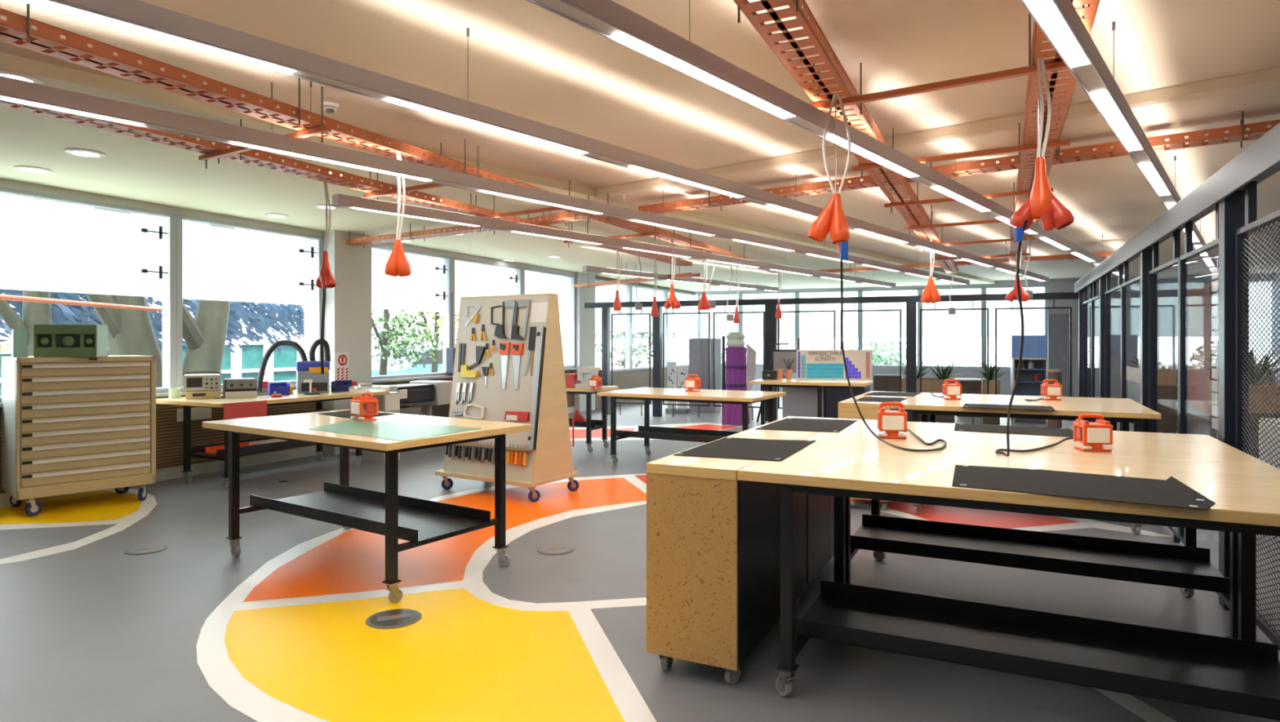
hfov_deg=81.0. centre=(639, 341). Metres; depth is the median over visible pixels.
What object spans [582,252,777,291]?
strip light
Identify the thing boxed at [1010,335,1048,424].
tall cabinet
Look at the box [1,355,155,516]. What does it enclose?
tool chest
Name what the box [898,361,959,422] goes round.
planter
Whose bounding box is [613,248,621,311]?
power socket
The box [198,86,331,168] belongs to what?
strut
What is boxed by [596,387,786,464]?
work table
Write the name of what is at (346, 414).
mat
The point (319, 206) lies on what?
recessed light
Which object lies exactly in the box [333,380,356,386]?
gun
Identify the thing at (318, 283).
socket
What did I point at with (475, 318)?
riveter
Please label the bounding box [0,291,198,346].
branch
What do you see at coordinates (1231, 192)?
wall
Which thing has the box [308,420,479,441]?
cutting mat
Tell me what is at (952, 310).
box
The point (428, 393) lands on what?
plotter
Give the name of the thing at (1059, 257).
cable tray
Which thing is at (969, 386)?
base cabinet
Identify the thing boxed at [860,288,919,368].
window
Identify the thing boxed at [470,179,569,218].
strut
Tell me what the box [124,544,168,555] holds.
lid
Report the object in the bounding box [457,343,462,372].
rod
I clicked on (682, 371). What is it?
display board
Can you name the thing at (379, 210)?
diffuser
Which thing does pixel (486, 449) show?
screwdriver
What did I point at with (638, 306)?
power socket
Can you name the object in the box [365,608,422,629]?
lid
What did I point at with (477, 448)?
screwdriver
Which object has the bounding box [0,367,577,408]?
trim
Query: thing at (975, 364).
ground
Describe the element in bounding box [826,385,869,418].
base cabinet
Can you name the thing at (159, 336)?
branch
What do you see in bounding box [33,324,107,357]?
instrument case
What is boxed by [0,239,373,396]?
building opposite
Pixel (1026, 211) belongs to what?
socket
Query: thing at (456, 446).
screwdriver
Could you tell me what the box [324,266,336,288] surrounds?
socket
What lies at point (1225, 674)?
shelf
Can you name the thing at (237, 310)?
branch
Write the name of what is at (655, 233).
strut
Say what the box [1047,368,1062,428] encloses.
tube
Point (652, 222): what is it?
diffuser
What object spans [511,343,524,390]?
saw
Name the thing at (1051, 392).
box
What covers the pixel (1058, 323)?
door
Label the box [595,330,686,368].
tree
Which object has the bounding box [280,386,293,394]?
bin
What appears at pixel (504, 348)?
saw
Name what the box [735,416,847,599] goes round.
base cabinet
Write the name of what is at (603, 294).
window
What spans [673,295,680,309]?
socket
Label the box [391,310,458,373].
building opposite
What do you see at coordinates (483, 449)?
screwdriver
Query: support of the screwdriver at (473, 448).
hanging from the tool rack at (461, 444)
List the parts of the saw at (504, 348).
handle, blade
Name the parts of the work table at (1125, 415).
leg, leg, frame, leg, leg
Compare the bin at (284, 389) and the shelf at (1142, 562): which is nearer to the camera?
the shelf at (1142, 562)
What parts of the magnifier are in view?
arm, post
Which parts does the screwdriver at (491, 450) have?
handle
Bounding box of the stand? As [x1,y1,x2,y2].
[271,391,282,397]
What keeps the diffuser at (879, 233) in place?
attached to the strip light at (136, 16)
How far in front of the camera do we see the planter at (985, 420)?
13.64 m
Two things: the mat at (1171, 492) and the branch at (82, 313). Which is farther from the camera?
the branch at (82, 313)
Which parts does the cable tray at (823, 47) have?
hanger rod, hanger rod, hanger rod, hanger rod, hanger rod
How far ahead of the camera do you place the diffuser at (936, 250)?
9.14 m
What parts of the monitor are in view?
panel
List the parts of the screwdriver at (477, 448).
handle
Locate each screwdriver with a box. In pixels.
[444,445,448,455]
[448,444,452,457]
[451,444,455,460]
[454,444,458,456]
[457,444,462,458]
[461,445,465,461]
[464,442,468,457]
[467,442,471,459]
[471,441,475,462]
[474,440,478,458]
[477,441,481,461]
[480,441,484,463]
[484,441,488,459]
[488,442,492,462]
[491,443,494,464]
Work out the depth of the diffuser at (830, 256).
9.84 m
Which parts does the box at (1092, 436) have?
handle, panel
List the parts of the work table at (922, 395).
leg, leg, leg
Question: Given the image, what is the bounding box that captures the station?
[257,381,268,393]
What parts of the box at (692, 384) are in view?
panel, handle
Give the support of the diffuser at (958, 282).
attached to the strip light at (11, 90)
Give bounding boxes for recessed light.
[0,69,43,84]
[13,165,52,173]
[64,148,106,157]
[264,213,288,217]
[313,204,339,208]
[400,240,413,242]
[502,258,516,261]
[546,255,562,257]
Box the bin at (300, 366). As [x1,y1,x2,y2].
[295,360,329,371]
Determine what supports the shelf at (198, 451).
attached to the work table at (189, 451)
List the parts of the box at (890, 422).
handle, panel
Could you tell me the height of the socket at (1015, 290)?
0.276 m
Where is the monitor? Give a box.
[772,337,799,373]
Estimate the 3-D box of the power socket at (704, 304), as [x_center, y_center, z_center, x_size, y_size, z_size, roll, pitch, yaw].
[0.870,-0.839,10.200,0.179,0.824,0.096,0,0,0]
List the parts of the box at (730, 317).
cord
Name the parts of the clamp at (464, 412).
frame, frame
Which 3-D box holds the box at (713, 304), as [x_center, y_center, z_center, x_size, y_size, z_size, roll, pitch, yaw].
[0.998,-0.858,10.400,0.100,0.788,0.060,0,0,-17]
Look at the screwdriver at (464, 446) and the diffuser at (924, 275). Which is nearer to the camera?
the screwdriver at (464, 446)
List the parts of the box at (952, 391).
handle, panel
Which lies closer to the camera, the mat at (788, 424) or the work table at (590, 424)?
the mat at (788, 424)
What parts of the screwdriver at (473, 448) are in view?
handle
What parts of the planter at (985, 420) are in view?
door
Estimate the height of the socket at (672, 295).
0.252 m
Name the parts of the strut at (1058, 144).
threaded rod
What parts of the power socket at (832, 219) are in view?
cord, chain, cord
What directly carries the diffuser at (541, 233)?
attached to the strip light at (338, 200)
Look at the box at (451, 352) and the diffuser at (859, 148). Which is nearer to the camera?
the diffuser at (859, 148)
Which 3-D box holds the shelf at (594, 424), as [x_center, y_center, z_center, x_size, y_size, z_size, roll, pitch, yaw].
[-1.303,1.137,10.699,1.660,0.074,0.313,0,0,25]
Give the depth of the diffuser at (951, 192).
5.74 m
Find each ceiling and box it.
[0,0,1279,280]
[0,52,995,291]
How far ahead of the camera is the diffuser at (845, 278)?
13.20 m
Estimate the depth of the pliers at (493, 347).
7.46 m
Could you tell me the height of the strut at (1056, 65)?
0.325 m
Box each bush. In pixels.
[836,344,884,365]
[857,338,924,365]
[924,359,973,366]
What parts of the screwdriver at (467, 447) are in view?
handle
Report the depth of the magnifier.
8.51 m
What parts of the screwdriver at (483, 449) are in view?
handle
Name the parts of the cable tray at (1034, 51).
hanger rod, hanger rod, hanger rod, hanger rod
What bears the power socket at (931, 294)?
hanging from the cable tray at (823, 47)
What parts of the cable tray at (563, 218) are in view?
hanger rod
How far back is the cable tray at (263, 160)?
5.43 m
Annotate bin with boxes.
[11,329,27,357]
[266,382,289,395]
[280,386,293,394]
[295,360,329,371]
[331,381,349,391]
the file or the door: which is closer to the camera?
the file
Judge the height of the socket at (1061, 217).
0.191 m
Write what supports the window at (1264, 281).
in the wall at (1167, 286)
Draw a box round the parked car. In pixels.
[371,345,443,376]
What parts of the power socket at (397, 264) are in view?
chain, cord, cord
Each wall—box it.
[0,177,697,507]
[584,292,1091,426]
[693,273,1273,405]
[1074,122,1279,651]
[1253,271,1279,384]
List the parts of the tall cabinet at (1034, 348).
panel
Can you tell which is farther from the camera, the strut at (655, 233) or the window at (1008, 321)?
the window at (1008, 321)
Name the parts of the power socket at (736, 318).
cord, cord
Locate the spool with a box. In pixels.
[353,383,380,389]
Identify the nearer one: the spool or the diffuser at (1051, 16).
the diffuser at (1051, 16)
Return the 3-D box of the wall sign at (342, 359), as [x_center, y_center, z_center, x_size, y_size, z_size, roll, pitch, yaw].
[-3.973,0.329,10.023,0.022,0.374,0.225,0,0,26]
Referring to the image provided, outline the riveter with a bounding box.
[472,314,479,324]
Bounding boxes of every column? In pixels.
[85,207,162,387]
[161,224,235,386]
[304,230,371,455]
[561,271,595,412]
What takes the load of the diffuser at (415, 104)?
attached to the strip light at (136, 16)
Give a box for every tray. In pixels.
[0,4,783,273]
[0,100,692,266]
[204,439,285,454]
[346,219,515,248]
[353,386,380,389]
[520,206,590,226]
[573,260,699,288]
[638,111,1279,214]
[733,0,958,273]
[816,251,1115,274]
[1008,0,1099,264]
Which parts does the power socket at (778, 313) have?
cord, cord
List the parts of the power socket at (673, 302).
cord, cord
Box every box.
[299,408,337,413]
[350,392,378,421]
[361,391,399,462]
[446,293,455,374]
[588,375,602,390]
[684,374,701,391]
[708,251,715,308]
[726,264,733,321]
[877,402,907,439]
[942,378,961,399]
[948,259,955,314]
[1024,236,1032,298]
[1040,379,1062,400]
[1072,413,1113,452]
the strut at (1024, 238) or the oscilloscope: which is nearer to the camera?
the oscilloscope
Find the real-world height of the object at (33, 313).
4.650 m
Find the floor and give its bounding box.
[0,396,1279,721]
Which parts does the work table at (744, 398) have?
leg, rail, leg, frame, leg, leg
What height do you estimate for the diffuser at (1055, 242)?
0.007 m
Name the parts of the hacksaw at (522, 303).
blade, handle, frame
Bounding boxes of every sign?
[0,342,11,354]
[335,352,349,380]
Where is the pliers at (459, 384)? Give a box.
[454,382,462,404]
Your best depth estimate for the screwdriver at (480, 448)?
7.33 m
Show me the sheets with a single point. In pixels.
(539, 310)
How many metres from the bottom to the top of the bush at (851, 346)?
1.526 m
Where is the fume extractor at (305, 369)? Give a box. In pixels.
[257,338,331,393]
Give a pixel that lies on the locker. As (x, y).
(698, 348)
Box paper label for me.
[176,407,211,422]
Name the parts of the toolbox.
lid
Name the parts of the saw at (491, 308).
frame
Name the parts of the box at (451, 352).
cord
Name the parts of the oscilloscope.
carry handle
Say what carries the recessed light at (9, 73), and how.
in the ceiling at (132, 168)
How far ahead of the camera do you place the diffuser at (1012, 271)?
11.72 m
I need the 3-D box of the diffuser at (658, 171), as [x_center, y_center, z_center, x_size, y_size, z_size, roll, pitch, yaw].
[0.362,-1.101,5.204,0.068,0.007,1.260,0,0,40]
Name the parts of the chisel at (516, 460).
handle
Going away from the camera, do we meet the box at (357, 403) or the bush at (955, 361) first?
the box at (357, 403)
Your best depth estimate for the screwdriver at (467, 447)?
7.43 m
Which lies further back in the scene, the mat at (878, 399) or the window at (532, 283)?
the window at (532, 283)
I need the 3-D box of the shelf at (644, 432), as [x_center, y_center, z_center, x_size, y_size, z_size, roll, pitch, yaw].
[0.630,1.137,9.128,1.810,0.074,0.585,0,0,29]
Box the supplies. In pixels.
[222,377,257,399]
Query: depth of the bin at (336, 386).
9.02 m
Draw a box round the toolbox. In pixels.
[564,373,581,388]
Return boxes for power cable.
[320,288,326,374]
[840,244,946,452]
[995,219,1073,456]
[1024,397,1043,401]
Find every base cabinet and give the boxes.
[431,404,449,417]
[646,434,805,684]
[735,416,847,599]
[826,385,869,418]
[838,391,912,511]
[873,374,902,391]
[955,377,986,417]
[1258,417,1279,469]
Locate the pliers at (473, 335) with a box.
[470,328,476,341]
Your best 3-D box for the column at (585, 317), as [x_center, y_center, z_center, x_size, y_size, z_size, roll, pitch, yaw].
[-1.339,0.010,16.333,0.450,2.980,0.693,0,0,26]
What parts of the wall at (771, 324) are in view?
post, hanging frame, post, hanging frame, hanging frame, post, hanging frame, hanging frame, post, hanging frame, hanging frame, post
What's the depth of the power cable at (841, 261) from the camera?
3.96 m
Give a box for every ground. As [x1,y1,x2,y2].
[595,358,763,369]
[878,361,1010,366]
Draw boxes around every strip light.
[0,75,969,284]
[15,0,1048,282]
[332,193,896,288]
[525,0,1132,279]
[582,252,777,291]
[1020,0,1217,271]
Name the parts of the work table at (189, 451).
leg, rail, leg, frame, leg, leg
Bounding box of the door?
[1048,313,1069,396]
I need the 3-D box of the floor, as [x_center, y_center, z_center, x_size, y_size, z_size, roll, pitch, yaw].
[3.000,1.499,11.000,34.000,0.002,38.000,0,0,0]
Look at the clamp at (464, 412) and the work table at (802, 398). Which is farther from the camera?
the work table at (802, 398)
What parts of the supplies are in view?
panel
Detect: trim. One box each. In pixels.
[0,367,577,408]
[595,66,1279,207]
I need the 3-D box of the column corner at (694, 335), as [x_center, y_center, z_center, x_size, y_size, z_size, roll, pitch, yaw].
[1.998,0.000,23.056,0.550,3.000,0.700,0,0,26]
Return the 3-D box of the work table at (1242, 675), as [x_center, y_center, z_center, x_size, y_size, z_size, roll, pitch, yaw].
[1.603,1.023,3.252,2.070,0.953,1.188,0,0,27]
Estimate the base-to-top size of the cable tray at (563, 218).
0.210 m
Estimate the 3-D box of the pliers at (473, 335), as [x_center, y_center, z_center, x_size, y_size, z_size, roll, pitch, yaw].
[-1.688,-0.073,7.628,0.074,0.140,0.032,0,0,33]
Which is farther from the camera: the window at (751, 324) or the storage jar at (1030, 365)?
the window at (751, 324)
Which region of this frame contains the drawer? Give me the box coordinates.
[223,400,266,420]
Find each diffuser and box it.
[0,95,142,126]
[19,0,296,74]
[231,142,431,181]
[352,207,477,226]
[386,97,586,154]
[479,190,602,214]
[511,231,599,244]
[604,273,648,278]
[612,33,794,118]
[624,247,689,257]
[629,165,743,197]
[631,219,713,235]
[707,260,758,267]
[733,239,792,251]
[766,204,817,219]
[770,269,810,275]
[806,253,853,262]
[821,276,851,281]
[826,134,919,177]
[854,229,907,243]
[862,264,899,271]
[906,273,933,278]
[916,246,955,256]
[931,186,989,211]
[940,280,964,284]
[961,258,992,266]
[996,217,1036,234]
[996,268,1022,275]
[1024,0,1090,67]
[1026,275,1044,281]
[1040,237,1070,249]
[1071,252,1093,262]
[1090,91,1142,151]
[1138,162,1170,195]
[1164,202,1176,208]
[1182,229,1199,242]
[1194,245,1207,256]
[1203,257,1213,266]
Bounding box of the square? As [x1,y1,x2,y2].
[464,305,481,326]
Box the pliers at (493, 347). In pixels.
[491,340,496,351]
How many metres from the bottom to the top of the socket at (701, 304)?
0.256 m
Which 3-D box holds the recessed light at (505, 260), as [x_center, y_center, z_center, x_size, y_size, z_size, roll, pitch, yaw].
[-2.358,-1.473,13.537,0.260,0.014,0.260,0,0,0]
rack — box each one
[455,443,533,452]
[1211,257,1218,439]
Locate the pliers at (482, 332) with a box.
[480,324,487,341]
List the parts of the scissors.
handle, handle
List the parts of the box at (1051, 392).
handle, panel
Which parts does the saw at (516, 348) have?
blade, handle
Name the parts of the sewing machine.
arm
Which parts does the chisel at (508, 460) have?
handle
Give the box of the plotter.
[363,380,452,447]
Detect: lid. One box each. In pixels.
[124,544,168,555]
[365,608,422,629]
[537,544,573,555]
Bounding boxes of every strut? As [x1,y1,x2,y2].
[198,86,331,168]
[363,145,485,199]
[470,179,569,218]
[564,222,660,248]
[808,4,1084,110]
[853,107,1070,178]
[884,187,1053,213]
[903,218,1040,235]
[923,228,1036,251]
[932,240,1031,260]
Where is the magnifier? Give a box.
[302,379,319,395]
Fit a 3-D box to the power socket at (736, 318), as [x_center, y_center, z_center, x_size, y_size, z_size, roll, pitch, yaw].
[1.469,-0.765,11.400,0.096,0.971,0.094,0,0,21]
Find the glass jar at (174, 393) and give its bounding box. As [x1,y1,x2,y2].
[168,387,181,399]
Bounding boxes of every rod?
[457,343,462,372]
[461,343,465,364]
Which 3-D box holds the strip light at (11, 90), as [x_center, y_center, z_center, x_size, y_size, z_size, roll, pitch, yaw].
[1.005,-1.328,8.059,0.092,0.464,16.700,0,0,40]
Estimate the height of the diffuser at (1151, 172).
0.007 m
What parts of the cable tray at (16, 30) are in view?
hanger rod, hanger rod, hanger rod, hanger rod, hanger rod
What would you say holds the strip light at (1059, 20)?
hanging from the ceiling at (528, 60)
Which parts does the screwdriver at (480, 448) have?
handle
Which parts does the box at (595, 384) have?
panel, handle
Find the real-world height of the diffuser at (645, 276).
0.007 m
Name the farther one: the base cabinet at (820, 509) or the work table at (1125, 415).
the work table at (1125, 415)
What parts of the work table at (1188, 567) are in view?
leg, rail, leg, leg, rail, leg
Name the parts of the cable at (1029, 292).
cord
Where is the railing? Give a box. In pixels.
[0,294,162,311]
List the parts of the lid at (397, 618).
label plate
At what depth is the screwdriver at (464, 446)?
7.45 m
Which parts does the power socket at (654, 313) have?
chain, cord, cord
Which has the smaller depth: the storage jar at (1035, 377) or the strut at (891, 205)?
the strut at (891, 205)
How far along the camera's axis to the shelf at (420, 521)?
5.06 m
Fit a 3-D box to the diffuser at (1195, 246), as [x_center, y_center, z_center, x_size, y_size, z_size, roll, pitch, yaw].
[6.798,-1.101,9.081,0.068,0.007,1.260,0,0,40]
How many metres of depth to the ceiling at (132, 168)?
7.52 m
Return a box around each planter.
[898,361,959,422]
[965,360,1011,424]
[1126,352,1177,433]
[1194,349,1279,458]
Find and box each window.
[0,186,176,402]
[176,213,323,391]
[371,244,452,380]
[452,257,522,375]
[522,267,576,368]
[595,279,631,372]
[631,284,666,370]
[666,290,697,366]
[697,293,740,365]
[740,291,796,366]
[796,289,860,350]
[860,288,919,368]
[920,286,983,368]
[983,284,1047,369]
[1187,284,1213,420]
[1248,279,1272,372]
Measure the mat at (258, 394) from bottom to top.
0.004 m
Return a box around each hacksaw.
[493,299,515,339]
[511,299,530,340]
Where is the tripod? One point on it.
(775, 344)
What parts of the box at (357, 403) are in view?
panel, handle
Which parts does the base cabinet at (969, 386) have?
door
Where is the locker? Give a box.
[688,338,720,413]
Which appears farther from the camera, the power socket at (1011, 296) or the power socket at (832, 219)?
the power socket at (1011, 296)
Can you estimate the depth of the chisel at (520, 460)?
7.06 m
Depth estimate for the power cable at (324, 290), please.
5.86 m
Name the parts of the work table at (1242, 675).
leg, rail, leg, frame, leg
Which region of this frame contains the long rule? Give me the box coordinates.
[533,327,546,450]
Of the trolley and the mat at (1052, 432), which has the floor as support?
the trolley
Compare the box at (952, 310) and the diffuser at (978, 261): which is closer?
the diffuser at (978, 261)
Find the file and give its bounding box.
[529,350,534,376]
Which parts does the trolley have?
panel, panel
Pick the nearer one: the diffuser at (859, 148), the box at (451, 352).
the diffuser at (859, 148)
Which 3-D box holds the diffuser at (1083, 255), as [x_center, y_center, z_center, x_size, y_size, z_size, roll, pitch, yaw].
[5.778,-1.101,9.769,0.068,0.007,1.260,0,0,40]
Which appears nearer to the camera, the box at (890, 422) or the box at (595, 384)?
the box at (890, 422)
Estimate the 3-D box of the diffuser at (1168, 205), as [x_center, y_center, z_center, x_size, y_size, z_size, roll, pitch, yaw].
[4.617,-1.101,6.446,0.068,0.007,1.260,0,0,40]
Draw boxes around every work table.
[155,388,389,489]
[202,409,531,604]
[565,386,617,453]
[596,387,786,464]
[737,438,1279,721]
[750,378,872,425]
[808,418,1270,639]
[890,398,1160,535]
[903,392,1142,431]
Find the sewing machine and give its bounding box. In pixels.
[574,366,603,388]
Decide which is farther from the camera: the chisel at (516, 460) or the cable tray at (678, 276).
the cable tray at (678, 276)
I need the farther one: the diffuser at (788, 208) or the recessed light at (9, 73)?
the diffuser at (788, 208)
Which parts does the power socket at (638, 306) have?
cord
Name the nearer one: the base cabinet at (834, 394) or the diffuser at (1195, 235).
the diffuser at (1195, 235)
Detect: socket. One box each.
[315,182,336,288]
[315,275,322,288]
[319,251,331,280]
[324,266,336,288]
[384,151,411,276]
[384,240,399,276]
[395,240,411,276]
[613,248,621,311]
[635,256,642,310]
[650,257,658,316]
[663,240,680,309]
[663,298,671,309]
[668,284,675,304]
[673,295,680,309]
[697,249,711,310]
[697,291,704,310]
[703,291,711,310]
[733,265,739,323]
[775,271,782,318]
[808,93,851,255]
[829,193,849,244]
[920,239,941,303]
[1004,241,1030,302]
[1004,289,1014,302]
[1008,57,1074,231]
[1008,197,1034,231]
[1013,272,1022,297]
[1021,287,1030,302]
[1029,156,1052,218]
[1051,191,1074,230]
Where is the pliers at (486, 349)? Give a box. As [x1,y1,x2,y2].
[484,343,490,356]
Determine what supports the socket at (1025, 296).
attached to the power socket at (1011, 296)
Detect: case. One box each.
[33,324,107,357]
[503,411,529,421]
[762,370,777,380]
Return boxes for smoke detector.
[320,97,339,113]
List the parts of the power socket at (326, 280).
cord, cord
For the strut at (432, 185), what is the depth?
6.03 m
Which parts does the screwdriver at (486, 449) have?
handle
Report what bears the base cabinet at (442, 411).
on the floor
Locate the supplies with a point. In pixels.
(241, 388)
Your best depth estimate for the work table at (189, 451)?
7.92 m
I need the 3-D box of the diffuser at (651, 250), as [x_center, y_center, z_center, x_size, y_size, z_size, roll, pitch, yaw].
[0.239,-1.101,9.276,0.068,0.007,1.260,0,0,40]
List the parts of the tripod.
leg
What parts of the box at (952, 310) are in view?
cord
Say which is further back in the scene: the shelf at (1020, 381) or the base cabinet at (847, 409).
the shelf at (1020, 381)
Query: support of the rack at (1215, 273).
on the floor
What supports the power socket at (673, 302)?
hanging from the cable tray at (16, 30)
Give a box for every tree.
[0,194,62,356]
[371,250,443,375]
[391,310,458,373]
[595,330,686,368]
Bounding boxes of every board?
[665,361,677,413]
[675,366,689,413]
[746,343,756,417]
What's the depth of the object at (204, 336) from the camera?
11.11 m
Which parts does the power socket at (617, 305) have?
cord, cord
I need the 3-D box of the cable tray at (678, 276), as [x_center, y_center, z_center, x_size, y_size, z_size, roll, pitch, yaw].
[-0.165,-1.282,14.187,0.233,0.405,3.509,0,0,-40]
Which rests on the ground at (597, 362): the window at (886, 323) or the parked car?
the parked car
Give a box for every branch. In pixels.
[0,288,162,338]
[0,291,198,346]
[55,298,196,355]
[156,297,297,354]
[230,302,304,354]
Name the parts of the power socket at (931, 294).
cord, cord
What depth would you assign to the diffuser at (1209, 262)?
10.30 m
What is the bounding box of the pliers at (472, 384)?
[467,382,474,404]
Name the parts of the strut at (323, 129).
threaded rod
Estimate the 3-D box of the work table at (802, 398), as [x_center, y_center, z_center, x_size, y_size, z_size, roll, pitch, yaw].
[2.388,1.023,10.438,1.550,0.953,0.750,0,0,24]
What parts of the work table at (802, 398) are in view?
leg, leg, frame, modesty panel, leg, leg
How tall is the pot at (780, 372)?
0.140 m
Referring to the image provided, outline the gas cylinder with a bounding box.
[721,332,750,425]
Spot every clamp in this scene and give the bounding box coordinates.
[452,404,484,419]
[460,346,485,378]
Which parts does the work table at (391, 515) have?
leg, rail, leg, frame, leg, rail, leg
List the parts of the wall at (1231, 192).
post, panel frame, panel frame, post, panel frame, panel frame, post, panel frame, rail, panel frame, post, panel frame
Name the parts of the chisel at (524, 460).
handle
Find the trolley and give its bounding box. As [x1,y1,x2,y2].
[435,293,578,502]
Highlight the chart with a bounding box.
[796,350,871,381]
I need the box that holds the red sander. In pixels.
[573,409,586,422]
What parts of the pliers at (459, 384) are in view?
handle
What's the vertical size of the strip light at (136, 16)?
0.464 m
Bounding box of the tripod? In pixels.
[756,343,789,422]
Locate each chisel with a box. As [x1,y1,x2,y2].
[506,444,510,463]
[510,444,514,464]
[514,444,518,464]
[518,444,522,465]
[522,445,526,465]
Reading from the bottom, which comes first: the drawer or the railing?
the drawer
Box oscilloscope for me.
[182,371,222,399]
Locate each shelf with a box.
[188,437,311,457]
[249,482,490,542]
[435,470,578,488]
[568,418,605,427]
[616,426,740,443]
[795,580,1279,721]
[850,514,1230,594]
[1014,368,1045,370]
[1014,380,1043,382]
[1014,393,1044,396]
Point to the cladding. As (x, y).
(169, 433)
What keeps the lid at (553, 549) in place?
on the floor
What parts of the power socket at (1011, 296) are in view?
cord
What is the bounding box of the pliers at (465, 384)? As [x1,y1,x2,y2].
[461,382,467,404]
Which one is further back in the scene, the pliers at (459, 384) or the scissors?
the pliers at (459, 384)
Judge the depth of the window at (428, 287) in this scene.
11.71 m
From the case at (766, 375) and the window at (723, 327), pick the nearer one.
the case at (766, 375)
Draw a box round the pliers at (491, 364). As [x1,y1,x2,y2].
[488,363,493,375]
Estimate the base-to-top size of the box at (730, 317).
0.939 m
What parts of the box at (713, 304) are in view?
cord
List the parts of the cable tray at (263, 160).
hanger rod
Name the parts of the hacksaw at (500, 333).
handle, blade, frame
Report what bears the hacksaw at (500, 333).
hanging from the trolley
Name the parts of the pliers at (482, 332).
handle, handle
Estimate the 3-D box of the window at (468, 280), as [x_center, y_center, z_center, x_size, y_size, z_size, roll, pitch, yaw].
[-2.715,-0.425,13.293,0.140,1.950,2.027,0,0,26]
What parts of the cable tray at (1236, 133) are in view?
hanger rod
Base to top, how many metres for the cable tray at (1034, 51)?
0.275 m
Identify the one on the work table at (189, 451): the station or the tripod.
the station
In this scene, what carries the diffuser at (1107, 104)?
attached to the strip light at (1059, 20)
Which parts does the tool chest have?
panel, drawer, drawer, drawer, drawer, drawer, drawer, drawer, drawer, drawer, handle, handle, handle, handle, handle, handle, handle, handle, handle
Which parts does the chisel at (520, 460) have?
handle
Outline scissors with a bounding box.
[481,367,488,386]
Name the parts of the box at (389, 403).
drawer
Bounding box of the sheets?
[530,302,548,323]
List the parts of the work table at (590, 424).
frame, leg, rail, leg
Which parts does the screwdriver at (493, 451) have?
handle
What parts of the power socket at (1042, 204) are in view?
chain, cord, cord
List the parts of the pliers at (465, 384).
handle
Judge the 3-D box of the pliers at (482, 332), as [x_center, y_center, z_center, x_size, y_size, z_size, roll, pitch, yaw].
[-1.570,-0.091,7.558,0.091,0.169,0.036,0,0,33]
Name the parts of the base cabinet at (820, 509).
lid, panel, door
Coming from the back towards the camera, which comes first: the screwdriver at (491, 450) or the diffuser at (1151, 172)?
the screwdriver at (491, 450)
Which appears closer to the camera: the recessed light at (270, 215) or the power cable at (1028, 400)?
the power cable at (1028, 400)
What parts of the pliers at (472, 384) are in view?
handle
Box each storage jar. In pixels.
[1021,360,1025,368]
[1027,361,1033,368]
[1032,373,1039,381]
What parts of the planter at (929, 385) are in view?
door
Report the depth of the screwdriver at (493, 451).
7.23 m
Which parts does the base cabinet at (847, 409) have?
panel, lid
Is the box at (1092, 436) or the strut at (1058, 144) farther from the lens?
the strut at (1058, 144)
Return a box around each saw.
[490,305,502,324]
[499,342,510,389]
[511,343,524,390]
[524,326,536,375]
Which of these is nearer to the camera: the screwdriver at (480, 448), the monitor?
the screwdriver at (480, 448)
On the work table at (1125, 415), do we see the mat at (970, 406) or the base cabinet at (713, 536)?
the mat at (970, 406)
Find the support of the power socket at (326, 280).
hanging from the cable tray at (263, 160)
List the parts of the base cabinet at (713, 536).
panel, lid, door, panel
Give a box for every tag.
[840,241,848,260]
[1013,227,1022,241]
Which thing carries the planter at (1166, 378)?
on the floor
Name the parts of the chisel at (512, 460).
handle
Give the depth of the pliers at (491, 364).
7.44 m
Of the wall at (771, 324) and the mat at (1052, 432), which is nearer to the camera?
the mat at (1052, 432)
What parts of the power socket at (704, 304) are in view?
cord, cord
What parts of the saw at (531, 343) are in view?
blade, handle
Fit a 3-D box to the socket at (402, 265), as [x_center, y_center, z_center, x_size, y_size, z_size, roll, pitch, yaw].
[-1.564,-0.551,4.954,0.104,0.243,0.091,0,0,-7]
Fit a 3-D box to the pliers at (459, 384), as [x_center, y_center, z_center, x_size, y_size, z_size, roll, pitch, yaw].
[-1.848,0.529,7.630,0.054,0.226,0.045,0,0,33]
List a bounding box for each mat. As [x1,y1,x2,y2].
[213,393,267,399]
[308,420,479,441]
[319,410,394,418]
[673,437,816,462]
[755,417,857,432]
[855,396,907,402]
[865,391,920,396]
[951,465,1215,510]
[954,423,1073,437]
[962,404,1054,410]
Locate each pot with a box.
[776,369,783,379]
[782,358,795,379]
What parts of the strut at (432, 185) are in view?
threaded rod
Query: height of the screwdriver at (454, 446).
0.211 m
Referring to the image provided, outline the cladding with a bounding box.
[0,369,574,493]
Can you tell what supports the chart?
on the work table at (802, 398)
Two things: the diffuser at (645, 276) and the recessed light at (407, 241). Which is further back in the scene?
the diffuser at (645, 276)

